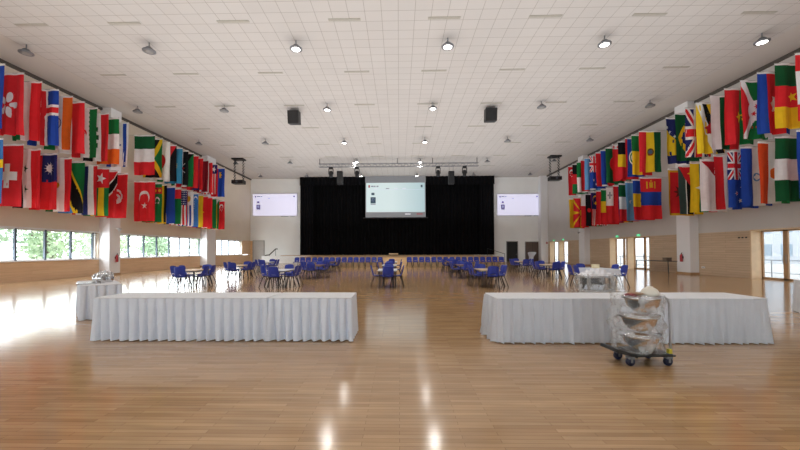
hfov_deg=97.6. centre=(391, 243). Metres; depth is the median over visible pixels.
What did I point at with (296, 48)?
ceiling lamp
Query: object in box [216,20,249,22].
ceiling vent
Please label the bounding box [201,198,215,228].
flag
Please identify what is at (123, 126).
flag
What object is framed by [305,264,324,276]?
table
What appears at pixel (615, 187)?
flag
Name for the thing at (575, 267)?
plastic chair
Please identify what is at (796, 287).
table skirt
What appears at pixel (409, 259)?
plastic chair
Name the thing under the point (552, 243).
door
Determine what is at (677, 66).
ceiling vent
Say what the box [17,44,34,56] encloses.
ceiling lamp
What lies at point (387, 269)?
plastic chair
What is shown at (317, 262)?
plastic chair
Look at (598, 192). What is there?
flag
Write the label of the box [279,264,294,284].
plastic chair
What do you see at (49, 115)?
flag
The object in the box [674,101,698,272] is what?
column
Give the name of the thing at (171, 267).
plastic chair
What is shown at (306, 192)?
stage curtain
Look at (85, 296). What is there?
table skirt
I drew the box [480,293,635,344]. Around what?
table skirt
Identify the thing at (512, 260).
plastic chair
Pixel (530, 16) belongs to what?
ceiling vent
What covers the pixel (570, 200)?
flag
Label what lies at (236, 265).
table
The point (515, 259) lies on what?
plastic chair
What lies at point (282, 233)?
wall
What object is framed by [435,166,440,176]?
light
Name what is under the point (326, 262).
plastic chair
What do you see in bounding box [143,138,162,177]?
flag
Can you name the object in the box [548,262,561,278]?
plastic chair
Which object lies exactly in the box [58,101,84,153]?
flag
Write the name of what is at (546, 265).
table
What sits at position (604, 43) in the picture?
ceiling lamp
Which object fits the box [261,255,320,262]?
stage
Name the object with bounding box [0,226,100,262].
window
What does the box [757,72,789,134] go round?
flag
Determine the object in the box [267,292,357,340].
table skirt
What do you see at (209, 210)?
flag
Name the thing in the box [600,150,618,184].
flag
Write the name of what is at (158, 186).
flag
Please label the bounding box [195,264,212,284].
plastic chair
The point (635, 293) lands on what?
wooden dish
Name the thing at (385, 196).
projection screen
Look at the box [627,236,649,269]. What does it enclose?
door
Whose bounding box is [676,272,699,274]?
baseboard
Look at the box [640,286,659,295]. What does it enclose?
rice bowl
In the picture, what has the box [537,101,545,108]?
ceiling lamp
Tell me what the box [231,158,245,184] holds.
mount
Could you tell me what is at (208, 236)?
column
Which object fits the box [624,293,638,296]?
cloth
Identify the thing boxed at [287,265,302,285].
plastic chair
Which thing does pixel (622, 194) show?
flag
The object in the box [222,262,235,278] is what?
plastic chair
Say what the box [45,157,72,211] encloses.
flag
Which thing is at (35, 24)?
ceiling vent
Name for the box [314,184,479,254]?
stage curtain
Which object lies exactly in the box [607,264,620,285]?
plastic chair
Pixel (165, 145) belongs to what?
flag
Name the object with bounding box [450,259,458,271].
plastic chair
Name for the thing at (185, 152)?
flag
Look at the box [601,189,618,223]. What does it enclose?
flag
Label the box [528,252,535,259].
stand
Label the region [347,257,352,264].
plastic chair
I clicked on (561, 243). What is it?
door
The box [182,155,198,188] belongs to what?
flag
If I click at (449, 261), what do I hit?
plastic chair
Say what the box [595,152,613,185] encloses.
flag
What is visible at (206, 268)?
plastic chair
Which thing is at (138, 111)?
ceiling lamp
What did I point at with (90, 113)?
flag
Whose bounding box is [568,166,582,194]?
flag
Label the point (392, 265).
plastic chair
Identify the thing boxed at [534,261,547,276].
plastic chair
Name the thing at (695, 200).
flag
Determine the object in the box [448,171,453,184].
speaker
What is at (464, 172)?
light
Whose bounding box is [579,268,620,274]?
tablecloth
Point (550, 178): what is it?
mount
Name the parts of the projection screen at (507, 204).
frame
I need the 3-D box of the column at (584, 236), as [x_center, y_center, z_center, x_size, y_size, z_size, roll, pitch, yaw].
[19.408,-3.362,35.328,0.550,11.040,1.043,0,-1,1]
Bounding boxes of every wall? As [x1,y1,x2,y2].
[0,63,250,258]
[247,177,537,262]
[548,52,799,241]
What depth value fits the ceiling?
18.04 m
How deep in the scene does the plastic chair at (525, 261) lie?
24.42 m
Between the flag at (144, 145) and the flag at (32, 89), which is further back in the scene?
the flag at (144, 145)
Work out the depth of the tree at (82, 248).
37.68 m
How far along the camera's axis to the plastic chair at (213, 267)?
15.83 m
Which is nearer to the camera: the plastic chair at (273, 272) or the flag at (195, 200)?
the plastic chair at (273, 272)
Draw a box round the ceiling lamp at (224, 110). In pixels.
[220,105,228,112]
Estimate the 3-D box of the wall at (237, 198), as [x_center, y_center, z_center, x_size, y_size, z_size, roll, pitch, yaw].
[-19.476,-4.127,16.361,0.400,9.940,59.749,0,-1,1]
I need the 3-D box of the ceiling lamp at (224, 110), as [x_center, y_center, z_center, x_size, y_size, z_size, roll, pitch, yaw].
[-10.857,-8.796,22.696,0.550,0.435,0.550,0,-1,1]
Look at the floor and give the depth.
4.24 m
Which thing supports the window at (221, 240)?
in the wall at (237, 198)
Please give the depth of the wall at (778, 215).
24.95 m
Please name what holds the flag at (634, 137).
hanging from the wall at (778, 215)
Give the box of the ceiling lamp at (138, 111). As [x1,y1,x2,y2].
[133,106,142,113]
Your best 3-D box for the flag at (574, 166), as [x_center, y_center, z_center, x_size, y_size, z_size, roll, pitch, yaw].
[18.535,-6.271,33.735,2.210,2.934,0.225,0,-1,1]
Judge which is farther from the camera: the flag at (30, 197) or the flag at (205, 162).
the flag at (205, 162)
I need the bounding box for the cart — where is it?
[577,275,615,292]
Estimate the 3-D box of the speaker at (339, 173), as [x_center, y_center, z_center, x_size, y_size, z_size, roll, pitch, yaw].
[-5.600,-7.600,37.939,0.600,2.324,0.620,0,-1,1]
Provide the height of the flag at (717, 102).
2.944 m
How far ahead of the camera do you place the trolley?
4.81 m
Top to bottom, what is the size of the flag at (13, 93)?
2.942 m
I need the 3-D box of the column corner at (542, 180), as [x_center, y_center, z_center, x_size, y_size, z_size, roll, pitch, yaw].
[19.439,-3.193,44.963,0.893,11.040,0.900,0,-1,1]
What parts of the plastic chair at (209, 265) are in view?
backrest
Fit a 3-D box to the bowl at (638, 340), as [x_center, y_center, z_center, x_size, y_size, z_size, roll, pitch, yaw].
[3.539,1.381,4.974,0.498,0.240,0.498,-1,-1,40]
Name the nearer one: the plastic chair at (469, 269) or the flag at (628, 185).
the plastic chair at (469, 269)
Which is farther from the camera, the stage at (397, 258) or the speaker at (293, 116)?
the stage at (397, 258)
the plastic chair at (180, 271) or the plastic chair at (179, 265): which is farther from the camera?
the plastic chair at (179, 265)
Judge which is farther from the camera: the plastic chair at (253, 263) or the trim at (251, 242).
the trim at (251, 242)
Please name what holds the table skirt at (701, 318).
on the banquet table
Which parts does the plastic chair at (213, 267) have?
backrest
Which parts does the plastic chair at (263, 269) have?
backrest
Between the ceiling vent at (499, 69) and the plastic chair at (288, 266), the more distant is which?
the ceiling vent at (499, 69)
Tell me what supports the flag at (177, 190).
hanging from the wall at (237, 198)
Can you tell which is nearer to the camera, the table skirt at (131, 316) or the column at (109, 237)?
the table skirt at (131, 316)
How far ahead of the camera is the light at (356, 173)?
35.97 m
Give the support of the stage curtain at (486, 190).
hanging from the ceiling
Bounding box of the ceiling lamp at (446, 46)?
[442,38,453,50]
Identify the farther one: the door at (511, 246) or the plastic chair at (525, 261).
the door at (511, 246)
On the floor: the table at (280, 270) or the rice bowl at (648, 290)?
the table at (280, 270)
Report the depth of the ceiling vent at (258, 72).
18.59 m
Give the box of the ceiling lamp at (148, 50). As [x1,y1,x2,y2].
[142,43,155,54]
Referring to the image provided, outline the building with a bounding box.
[764,230,799,263]
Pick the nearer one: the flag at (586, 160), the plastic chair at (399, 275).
the plastic chair at (399, 275)
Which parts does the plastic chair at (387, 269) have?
backrest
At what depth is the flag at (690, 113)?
20.43 m
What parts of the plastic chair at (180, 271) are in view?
backrest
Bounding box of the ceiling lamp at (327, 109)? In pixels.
[323,104,330,111]
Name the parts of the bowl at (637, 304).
black panel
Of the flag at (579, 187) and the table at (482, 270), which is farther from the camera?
the flag at (579, 187)
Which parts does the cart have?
leg, leg, panel, leg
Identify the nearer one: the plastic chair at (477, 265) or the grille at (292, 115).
the plastic chair at (477, 265)
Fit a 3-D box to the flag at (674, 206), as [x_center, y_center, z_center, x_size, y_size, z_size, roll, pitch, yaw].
[18.295,-3.222,21.794,2.210,2.947,0.157,0,-1,3]
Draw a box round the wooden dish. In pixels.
[627,292,643,295]
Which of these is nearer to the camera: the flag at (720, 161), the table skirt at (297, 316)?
the table skirt at (297, 316)
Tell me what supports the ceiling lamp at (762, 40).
attached to the ceiling
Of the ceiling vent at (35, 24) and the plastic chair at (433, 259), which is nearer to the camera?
the ceiling vent at (35, 24)
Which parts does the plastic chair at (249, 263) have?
backrest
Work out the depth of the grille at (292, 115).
23.09 m
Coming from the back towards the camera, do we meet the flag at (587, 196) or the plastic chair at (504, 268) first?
the flag at (587, 196)
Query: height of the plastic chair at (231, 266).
0.946 m
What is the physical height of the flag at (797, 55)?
2.933 m
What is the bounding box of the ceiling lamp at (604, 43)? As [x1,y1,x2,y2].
[597,35,611,47]
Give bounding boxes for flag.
[0,63,4,128]
[0,72,23,135]
[0,138,3,203]
[0,143,23,206]
[12,81,42,140]
[12,148,41,207]
[27,89,58,145]
[29,153,57,209]
[44,96,72,149]
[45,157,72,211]
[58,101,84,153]
[58,161,85,212]
[71,107,97,157]
[72,164,97,214]
[83,113,108,161]
[83,168,108,215]
[95,170,118,216]
[97,118,119,163]
[105,122,128,166]
[106,173,128,217]
[134,135,154,174]
[134,181,154,220]
[142,183,161,221]
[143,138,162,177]
[146,184,167,222]
[150,142,169,179]
[157,145,176,181]
[157,186,174,223]
[164,148,182,183]
[169,188,181,223]
[169,190,187,224]
[171,150,188,185]
[176,153,193,186]
[176,192,193,225]
[181,193,198,226]
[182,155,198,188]
[186,157,203,189]
[188,195,202,226]
[192,196,207,227]
[193,160,208,191]
[197,162,212,192]
[197,197,211,227]
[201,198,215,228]
[202,164,216,193]
[204,199,219,228]
[211,168,224,196]
[212,201,224,229]
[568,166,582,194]
[569,199,584,227]
[572,164,587,193]
[573,197,588,227]
[577,162,593,192]
[581,160,595,190]
[581,195,585,226]
[584,158,601,189]
[585,194,601,225]
[589,155,606,187]
[591,192,607,225]
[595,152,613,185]
[596,190,605,224]
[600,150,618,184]
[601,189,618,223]
[605,147,624,182]
[606,187,623,222]
[611,144,630,180]
[612,185,632,221]
[617,141,638,179]
[618,183,626,221]
[625,138,645,176]
[625,182,645,220]
[631,134,661,174]
[632,179,663,219]
[639,130,666,171]
[639,177,662,218]
[665,117,689,163]
[668,169,693,215]
[674,113,701,160]
[678,166,702,214]
[685,108,710,157]
[689,162,716,212]
[695,102,724,153]
[699,159,726,211]
[709,95,738,149]
[712,155,741,209]
[724,88,753,144]
[727,150,758,207]
[740,80,772,139]
[740,146,771,205]
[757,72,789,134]
[757,141,789,203]
[774,63,799,128]
[774,136,799,201]
[794,53,799,120]
[796,129,799,198]
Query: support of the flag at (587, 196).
hanging from the wall at (778, 215)
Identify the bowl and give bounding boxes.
[617,312,660,331]
[619,330,662,350]
[621,294,663,312]
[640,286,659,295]
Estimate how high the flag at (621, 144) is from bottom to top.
2.956 m
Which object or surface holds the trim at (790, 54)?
attached to the wall at (778, 215)
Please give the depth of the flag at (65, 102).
18.79 m
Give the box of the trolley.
[600,296,675,365]
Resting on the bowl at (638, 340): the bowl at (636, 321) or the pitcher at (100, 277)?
the bowl at (636, 321)
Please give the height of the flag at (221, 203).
2.911 m
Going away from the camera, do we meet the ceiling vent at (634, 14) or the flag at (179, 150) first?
the ceiling vent at (634, 14)
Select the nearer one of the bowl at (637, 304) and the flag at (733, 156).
the bowl at (637, 304)
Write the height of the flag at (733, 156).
2.952 m
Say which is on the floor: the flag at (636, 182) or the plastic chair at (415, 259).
the plastic chair at (415, 259)
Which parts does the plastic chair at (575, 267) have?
backrest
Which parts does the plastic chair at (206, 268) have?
backrest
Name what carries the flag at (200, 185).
hanging from the wall at (237, 198)
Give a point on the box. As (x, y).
(592, 265)
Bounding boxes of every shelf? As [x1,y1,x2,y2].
[577,275,615,277]
[578,288,615,291]
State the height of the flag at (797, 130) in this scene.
2.928 m
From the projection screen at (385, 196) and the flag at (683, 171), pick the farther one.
the projection screen at (385, 196)
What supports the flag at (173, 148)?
hanging from the wall at (237, 198)
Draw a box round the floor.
[0,262,799,449]
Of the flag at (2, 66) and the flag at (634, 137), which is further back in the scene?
the flag at (634, 137)
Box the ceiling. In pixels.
[0,0,799,178]
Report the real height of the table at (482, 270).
0.751 m
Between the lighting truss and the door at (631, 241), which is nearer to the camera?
the door at (631, 241)
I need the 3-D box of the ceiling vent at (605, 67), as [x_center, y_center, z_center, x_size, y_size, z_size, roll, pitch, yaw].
[10.454,-9.144,18.250,1.320,0.020,0.140,0,-1,1]
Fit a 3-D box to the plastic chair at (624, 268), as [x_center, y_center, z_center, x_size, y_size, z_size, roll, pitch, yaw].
[9.700,1.365,14.932,0.629,0.946,0.508,0,-1,2]
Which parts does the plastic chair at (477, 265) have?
backrest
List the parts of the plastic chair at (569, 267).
backrest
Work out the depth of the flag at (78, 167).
19.51 m
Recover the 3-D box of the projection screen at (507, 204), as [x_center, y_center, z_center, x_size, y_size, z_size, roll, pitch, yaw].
[16.448,-5.048,45.393,5.503,2.916,0.150,0,-1,1]
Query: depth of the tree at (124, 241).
34.31 m
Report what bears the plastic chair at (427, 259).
on the floor
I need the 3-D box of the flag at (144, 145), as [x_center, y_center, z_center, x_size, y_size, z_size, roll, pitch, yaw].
[-18.033,-6.394,25.164,2.130,2.911,0.168,0,-1,1]
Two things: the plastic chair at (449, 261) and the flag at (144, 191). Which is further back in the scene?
the flag at (144, 191)
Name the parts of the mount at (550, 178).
plate, scissor arm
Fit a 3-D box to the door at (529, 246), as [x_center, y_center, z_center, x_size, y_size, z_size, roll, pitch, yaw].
[18.225,1.013,45.306,1.896,2.647,0.120,0,-1,1]
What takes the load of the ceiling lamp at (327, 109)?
attached to the ceiling
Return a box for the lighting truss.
[319,158,478,167]
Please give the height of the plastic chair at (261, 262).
0.946 m
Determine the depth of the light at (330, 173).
36.02 m
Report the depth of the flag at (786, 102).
15.56 m
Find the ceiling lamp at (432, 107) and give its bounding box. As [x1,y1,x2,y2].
[429,102,436,110]
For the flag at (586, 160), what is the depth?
31.54 m
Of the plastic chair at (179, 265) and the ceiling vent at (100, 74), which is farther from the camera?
the ceiling vent at (100, 74)
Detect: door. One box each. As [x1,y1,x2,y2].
[253,240,264,261]
[506,241,517,261]
[525,241,538,261]
[550,241,558,261]
[559,240,568,263]
[609,237,626,267]
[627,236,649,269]
[750,227,799,280]
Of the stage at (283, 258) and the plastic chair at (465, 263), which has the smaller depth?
the plastic chair at (465, 263)
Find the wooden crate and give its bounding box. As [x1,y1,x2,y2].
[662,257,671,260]
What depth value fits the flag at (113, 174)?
21.83 m
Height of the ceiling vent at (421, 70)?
0.020 m
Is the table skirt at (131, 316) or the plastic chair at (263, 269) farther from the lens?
the plastic chair at (263, 269)
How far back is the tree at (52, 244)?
26.48 m
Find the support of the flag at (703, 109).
hanging from the wall at (778, 215)
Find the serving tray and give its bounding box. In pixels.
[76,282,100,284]
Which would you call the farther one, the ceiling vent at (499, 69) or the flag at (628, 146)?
the flag at (628, 146)
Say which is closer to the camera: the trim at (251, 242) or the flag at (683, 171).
the flag at (683, 171)
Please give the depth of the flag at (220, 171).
35.21 m
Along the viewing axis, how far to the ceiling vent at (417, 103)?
22.55 m
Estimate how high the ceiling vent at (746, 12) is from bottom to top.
0.020 m
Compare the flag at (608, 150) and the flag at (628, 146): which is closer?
the flag at (628, 146)
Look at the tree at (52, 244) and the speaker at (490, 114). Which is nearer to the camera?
the speaker at (490, 114)
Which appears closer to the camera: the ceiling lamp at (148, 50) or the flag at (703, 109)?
the ceiling lamp at (148, 50)
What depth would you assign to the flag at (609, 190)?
28.32 m
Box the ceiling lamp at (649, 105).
[645,100,654,107]
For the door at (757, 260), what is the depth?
18.75 m
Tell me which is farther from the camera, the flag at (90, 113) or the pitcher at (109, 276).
the flag at (90, 113)
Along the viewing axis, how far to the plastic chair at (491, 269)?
14.29 m
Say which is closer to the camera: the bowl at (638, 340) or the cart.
the bowl at (638, 340)
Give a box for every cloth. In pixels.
[577,268,612,275]
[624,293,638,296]
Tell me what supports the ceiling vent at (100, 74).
in the ceiling
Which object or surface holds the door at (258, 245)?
in the wall at (282, 233)
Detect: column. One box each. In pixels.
[99,107,121,272]
[200,155,215,265]
[578,155,589,263]
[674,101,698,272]
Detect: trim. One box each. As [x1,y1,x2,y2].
[0,58,250,179]
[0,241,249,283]
[250,241,252,261]
[547,48,799,176]
[548,230,750,278]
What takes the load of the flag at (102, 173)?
hanging from the wall at (237, 198)
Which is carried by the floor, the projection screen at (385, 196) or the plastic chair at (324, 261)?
the plastic chair at (324, 261)
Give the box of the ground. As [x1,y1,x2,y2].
[4,255,799,279]
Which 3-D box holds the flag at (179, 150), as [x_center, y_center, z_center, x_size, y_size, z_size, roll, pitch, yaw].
[-17.967,-6.334,28.335,2.130,2.919,0.218,0,-1,1]
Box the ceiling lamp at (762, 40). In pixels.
[753,33,770,45]
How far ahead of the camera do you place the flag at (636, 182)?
25.08 m
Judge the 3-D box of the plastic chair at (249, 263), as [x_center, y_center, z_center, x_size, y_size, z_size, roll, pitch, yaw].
[-8.345,1.508,20.066,0.629,0.946,0.508,0,-1,6]
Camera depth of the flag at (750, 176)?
17.12 m
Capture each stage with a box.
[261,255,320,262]
[300,255,498,266]
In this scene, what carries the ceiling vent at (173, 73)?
in the ceiling
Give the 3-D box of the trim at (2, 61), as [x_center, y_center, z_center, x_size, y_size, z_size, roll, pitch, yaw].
[-19.230,-9.017,16.441,0.120,0.160,59.749,0,-1,1]
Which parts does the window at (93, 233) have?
sill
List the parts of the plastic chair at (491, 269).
backrest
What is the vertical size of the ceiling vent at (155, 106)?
0.020 m
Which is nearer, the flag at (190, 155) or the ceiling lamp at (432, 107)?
the ceiling lamp at (432, 107)
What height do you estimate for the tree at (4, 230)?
6.044 m
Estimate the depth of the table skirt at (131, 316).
6.18 m
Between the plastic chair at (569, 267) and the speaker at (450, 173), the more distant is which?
the speaker at (450, 173)
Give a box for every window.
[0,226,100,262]
[120,233,200,258]
[215,239,242,255]
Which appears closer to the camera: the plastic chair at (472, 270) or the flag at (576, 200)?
the plastic chair at (472, 270)
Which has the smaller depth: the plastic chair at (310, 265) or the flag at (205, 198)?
the plastic chair at (310, 265)
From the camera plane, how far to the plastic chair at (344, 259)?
33.13 m
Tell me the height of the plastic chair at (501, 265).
0.946 m
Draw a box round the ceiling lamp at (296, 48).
[290,40,301,52]
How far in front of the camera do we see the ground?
35.73 m
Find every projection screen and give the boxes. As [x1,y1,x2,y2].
[253,193,296,216]
[363,176,427,218]
[497,194,537,215]
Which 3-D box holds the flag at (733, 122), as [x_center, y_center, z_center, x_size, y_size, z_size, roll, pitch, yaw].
[18.203,-6.557,17.956,2.210,2.911,0.225,0,-1,1]
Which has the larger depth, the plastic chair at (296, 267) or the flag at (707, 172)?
the flag at (707, 172)
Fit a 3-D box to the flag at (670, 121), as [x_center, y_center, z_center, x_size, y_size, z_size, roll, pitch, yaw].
[18.287,-6.483,21.939,2.210,2.919,0.239,0,-1,1]
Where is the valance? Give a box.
[300,176,494,185]
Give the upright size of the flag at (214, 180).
2.914 m
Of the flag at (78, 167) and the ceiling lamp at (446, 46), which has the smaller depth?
the ceiling lamp at (446, 46)
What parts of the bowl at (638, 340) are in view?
black panel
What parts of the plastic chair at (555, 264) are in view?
backrest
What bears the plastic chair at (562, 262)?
on the floor
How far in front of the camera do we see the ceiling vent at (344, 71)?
18.46 m
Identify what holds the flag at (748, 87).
hanging from the wall at (778, 215)
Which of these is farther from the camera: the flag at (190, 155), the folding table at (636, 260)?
the flag at (190, 155)
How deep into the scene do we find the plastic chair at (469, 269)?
15.48 m
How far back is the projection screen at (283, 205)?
46.04 m
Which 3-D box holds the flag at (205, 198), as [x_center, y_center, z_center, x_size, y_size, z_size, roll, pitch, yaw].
[-17.876,-2.952,32.110,2.129,2.911,0.153,0,-1,4]
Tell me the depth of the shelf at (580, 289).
11.48 m
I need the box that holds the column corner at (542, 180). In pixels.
[538,175,547,261]
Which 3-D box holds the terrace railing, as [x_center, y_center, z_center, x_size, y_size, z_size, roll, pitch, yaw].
[25.662,1.815,33.445,0.080,1.185,52.063,0,-1,1]
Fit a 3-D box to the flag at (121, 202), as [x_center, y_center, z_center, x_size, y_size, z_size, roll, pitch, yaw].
[-18.076,-3.116,22.639,2.130,2.912,0.175,0,-1,4]
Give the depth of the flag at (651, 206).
24.35 m
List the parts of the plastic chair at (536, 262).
backrest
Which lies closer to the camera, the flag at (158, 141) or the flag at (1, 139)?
the flag at (1, 139)
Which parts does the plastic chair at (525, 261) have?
backrest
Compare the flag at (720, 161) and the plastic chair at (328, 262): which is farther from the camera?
the plastic chair at (328, 262)
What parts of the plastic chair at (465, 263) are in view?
backrest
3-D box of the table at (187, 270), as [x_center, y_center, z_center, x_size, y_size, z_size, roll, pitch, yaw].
[-8.820,1.524,15.614,0.840,0.751,1.260,0,-1,1]
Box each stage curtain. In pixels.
[300,185,313,254]
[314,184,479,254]
[480,184,493,254]
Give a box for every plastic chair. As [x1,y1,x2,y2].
[168,266,188,287]
[172,267,191,288]
[178,265,196,285]
[191,266,210,287]
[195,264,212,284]
[198,265,216,285]
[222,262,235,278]
[227,263,239,278]
[240,261,251,276]
[240,262,252,278]
[244,262,256,276]
[258,260,265,272]
[258,266,276,287]
[265,265,280,284]
[267,266,283,287]
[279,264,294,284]
[282,266,298,287]
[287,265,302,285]
[299,262,312,278]
[306,262,317,279]
[315,261,323,275]
[316,262,327,278]
[319,262,329,276]
[323,260,330,272]
[341,257,346,264]
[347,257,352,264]
[370,265,384,287]
[382,266,393,288]
[384,264,394,283]
[390,265,403,286]
[406,257,411,266]
[413,257,418,266]
[419,257,424,266]
[425,257,430,266]
[431,257,436,266]
[449,261,459,276]
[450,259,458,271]
[450,262,461,277]
[457,261,466,275]
[462,262,472,278]
[467,265,481,285]
[470,265,485,287]
[475,264,488,284]
[486,266,499,288]
[489,265,504,285]
[491,265,508,286]
[510,259,520,271]
[513,258,521,270]
[520,259,529,271]
[531,261,542,276]
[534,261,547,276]
[536,261,547,276]
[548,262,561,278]
[551,261,566,277]
[566,264,578,285]
[572,265,579,286]
[575,263,584,282]
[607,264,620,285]
[610,265,629,286]
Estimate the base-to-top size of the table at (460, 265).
0.751 m
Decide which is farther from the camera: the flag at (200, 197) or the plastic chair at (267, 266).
the flag at (200, 197)
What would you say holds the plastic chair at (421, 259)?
on the floor
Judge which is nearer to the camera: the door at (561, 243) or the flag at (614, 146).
the flag at (614, 146)
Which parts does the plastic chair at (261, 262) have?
backrest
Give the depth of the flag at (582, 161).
32.28 m
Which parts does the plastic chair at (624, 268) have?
backrest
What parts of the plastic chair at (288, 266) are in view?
backrest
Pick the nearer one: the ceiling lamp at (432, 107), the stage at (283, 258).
the ceiling lamp at (432, 107)
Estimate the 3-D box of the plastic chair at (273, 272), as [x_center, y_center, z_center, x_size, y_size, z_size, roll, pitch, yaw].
[-4.881,1.405,14.706,0.508,0.946,0.629,0,-1,5]
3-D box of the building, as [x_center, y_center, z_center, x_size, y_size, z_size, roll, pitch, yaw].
[54.040,-3.004,51.937,8.600,11.300,18.600,0,-1,1]
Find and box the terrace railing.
[555,254,799,276]
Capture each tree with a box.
[0,229,11,242]
[0,229,58,257]
[17,230,90,258]
[75,233,90,257]
[86,235,138,256]
[135,236,165,255]
[138,236,172,255]
[186,239,218,254]
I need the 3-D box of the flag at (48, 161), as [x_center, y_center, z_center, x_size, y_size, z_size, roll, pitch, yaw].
[-18.174,-3.199,17.954,2.130,2.911,0.238,0,-1,1]
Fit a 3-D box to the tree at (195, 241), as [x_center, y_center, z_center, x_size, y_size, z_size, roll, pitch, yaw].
[-26.389,-0.488,48.422,4.198,6.635,3.984,0,-1,5]
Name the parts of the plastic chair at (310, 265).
backrest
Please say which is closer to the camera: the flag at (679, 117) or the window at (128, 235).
the flag at (679, 117)
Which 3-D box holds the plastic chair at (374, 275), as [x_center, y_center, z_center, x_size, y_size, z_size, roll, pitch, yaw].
[-0.617,1.401,15.195,0.629,0.946,0.508,0,-1,-2]
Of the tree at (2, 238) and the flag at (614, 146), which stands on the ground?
the tree at (2, 238)
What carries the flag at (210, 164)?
hanging from the wall at (237, 198)
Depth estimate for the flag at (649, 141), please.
24.39 m
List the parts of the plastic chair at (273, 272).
backrest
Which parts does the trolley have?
handle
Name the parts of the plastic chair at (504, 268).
backrest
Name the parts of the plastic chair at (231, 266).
backrest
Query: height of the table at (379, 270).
0.751 m
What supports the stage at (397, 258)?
on the floor
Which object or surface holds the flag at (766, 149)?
hanging from the wall at (778, 215)
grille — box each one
[288,111,297,122]
[486,108,496,119]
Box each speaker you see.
[287,109,300,124]
[337,171,342,184]
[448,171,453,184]
[484,107,496,122]
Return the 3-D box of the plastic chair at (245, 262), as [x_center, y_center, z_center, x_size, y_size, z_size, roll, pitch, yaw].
[-8.823,1.530,21.194,0.508,0.946,0.629,0,-1,-3]
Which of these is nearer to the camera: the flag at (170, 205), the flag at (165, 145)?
the flag at (165, 145)
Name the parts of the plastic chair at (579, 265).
backrest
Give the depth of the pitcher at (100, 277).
8.55 m
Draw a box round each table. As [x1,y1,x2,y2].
[177,269,210,287]
[229,265,250,278]
[267,269,293,287]
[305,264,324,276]
[377,269,396,287]
[455,264,473,278]
[474,268,499,287]
[537,264,558,277]
[636,260,676,272]
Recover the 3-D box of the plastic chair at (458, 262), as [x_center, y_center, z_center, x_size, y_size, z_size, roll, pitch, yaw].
[4.197,1.486,20.940,0.508,0.946,0.629,0,-1,0]
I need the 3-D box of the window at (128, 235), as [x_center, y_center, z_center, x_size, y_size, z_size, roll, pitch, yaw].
[-19.128,0.233,29.877,0.500,1.810,10.842,0,-1,1]
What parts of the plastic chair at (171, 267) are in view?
backrest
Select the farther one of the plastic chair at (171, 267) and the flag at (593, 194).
the flag at (593, 194)
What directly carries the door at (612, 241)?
in the wall at (778, 215)
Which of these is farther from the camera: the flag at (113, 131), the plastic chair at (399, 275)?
the flag at (113, 131)
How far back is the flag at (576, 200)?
33.63 m
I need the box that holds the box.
[591,264,599,267]
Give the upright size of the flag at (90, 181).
2.944 m
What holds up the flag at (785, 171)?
hanging from the wall at (778, 215)
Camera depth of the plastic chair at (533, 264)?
20.24 m
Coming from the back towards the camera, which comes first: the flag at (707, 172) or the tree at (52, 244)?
the tree at (52, 244)
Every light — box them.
[328,167,333,176]
[354,167,359,176]
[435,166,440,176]
[462,166,466,175]
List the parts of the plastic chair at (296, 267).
backrest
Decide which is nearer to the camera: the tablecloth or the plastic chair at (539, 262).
the tablecloth
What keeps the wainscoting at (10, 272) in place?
attached to the wall at (237, 198)
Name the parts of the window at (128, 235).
sill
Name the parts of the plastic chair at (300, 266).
backrest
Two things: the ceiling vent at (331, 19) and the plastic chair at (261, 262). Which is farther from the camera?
the plastic chair at (261, 262)
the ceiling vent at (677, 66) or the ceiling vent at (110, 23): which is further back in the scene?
the ceiling vent at (677, 66)
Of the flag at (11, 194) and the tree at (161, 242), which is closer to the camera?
the flag at (11, 194)
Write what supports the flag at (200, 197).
hanging from the wall at (237, 198)
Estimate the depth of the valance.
44.83 m
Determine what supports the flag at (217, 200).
hanging from the wall at (237, 198)
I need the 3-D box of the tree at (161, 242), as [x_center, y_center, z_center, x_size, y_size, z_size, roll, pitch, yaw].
[-28.517,-0.288,42.587,3.642,6.044,4.158,0,-1,-5]
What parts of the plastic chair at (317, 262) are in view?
backrest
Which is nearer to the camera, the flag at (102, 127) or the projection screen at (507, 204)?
the flag at (102, 127)
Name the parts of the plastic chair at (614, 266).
backrest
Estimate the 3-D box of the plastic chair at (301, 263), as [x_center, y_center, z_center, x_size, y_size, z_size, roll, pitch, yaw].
[-4.897,1.497,19.994,0.629,0.946,0.508,0,-1,5]
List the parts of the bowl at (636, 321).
black panel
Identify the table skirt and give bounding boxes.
[75,280,121,320]
[90,292,280,340]
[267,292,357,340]
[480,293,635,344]
[613,293,773,344]
[792,279,799,312]
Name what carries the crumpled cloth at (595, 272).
on the cart
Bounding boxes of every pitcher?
[95,271,105,282]
[105,271,113,281]
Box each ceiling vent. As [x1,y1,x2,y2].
[14,23,47,25]
[100,74,125,75]
[107,22,140,24]
[155,106,174,107]
[173,73,198,74]
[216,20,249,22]
[258,72,282,73]
[328,18,360,20]
[344,71,368,72]
[417,103,437,104]
[421,70,446,71]
[428,16,460,19]
[499,69,524,70]
[528,15,561,17]
[579,67,605,69]
[632,13,666,15]
[663,66,689,67]
[741,11,777,13]

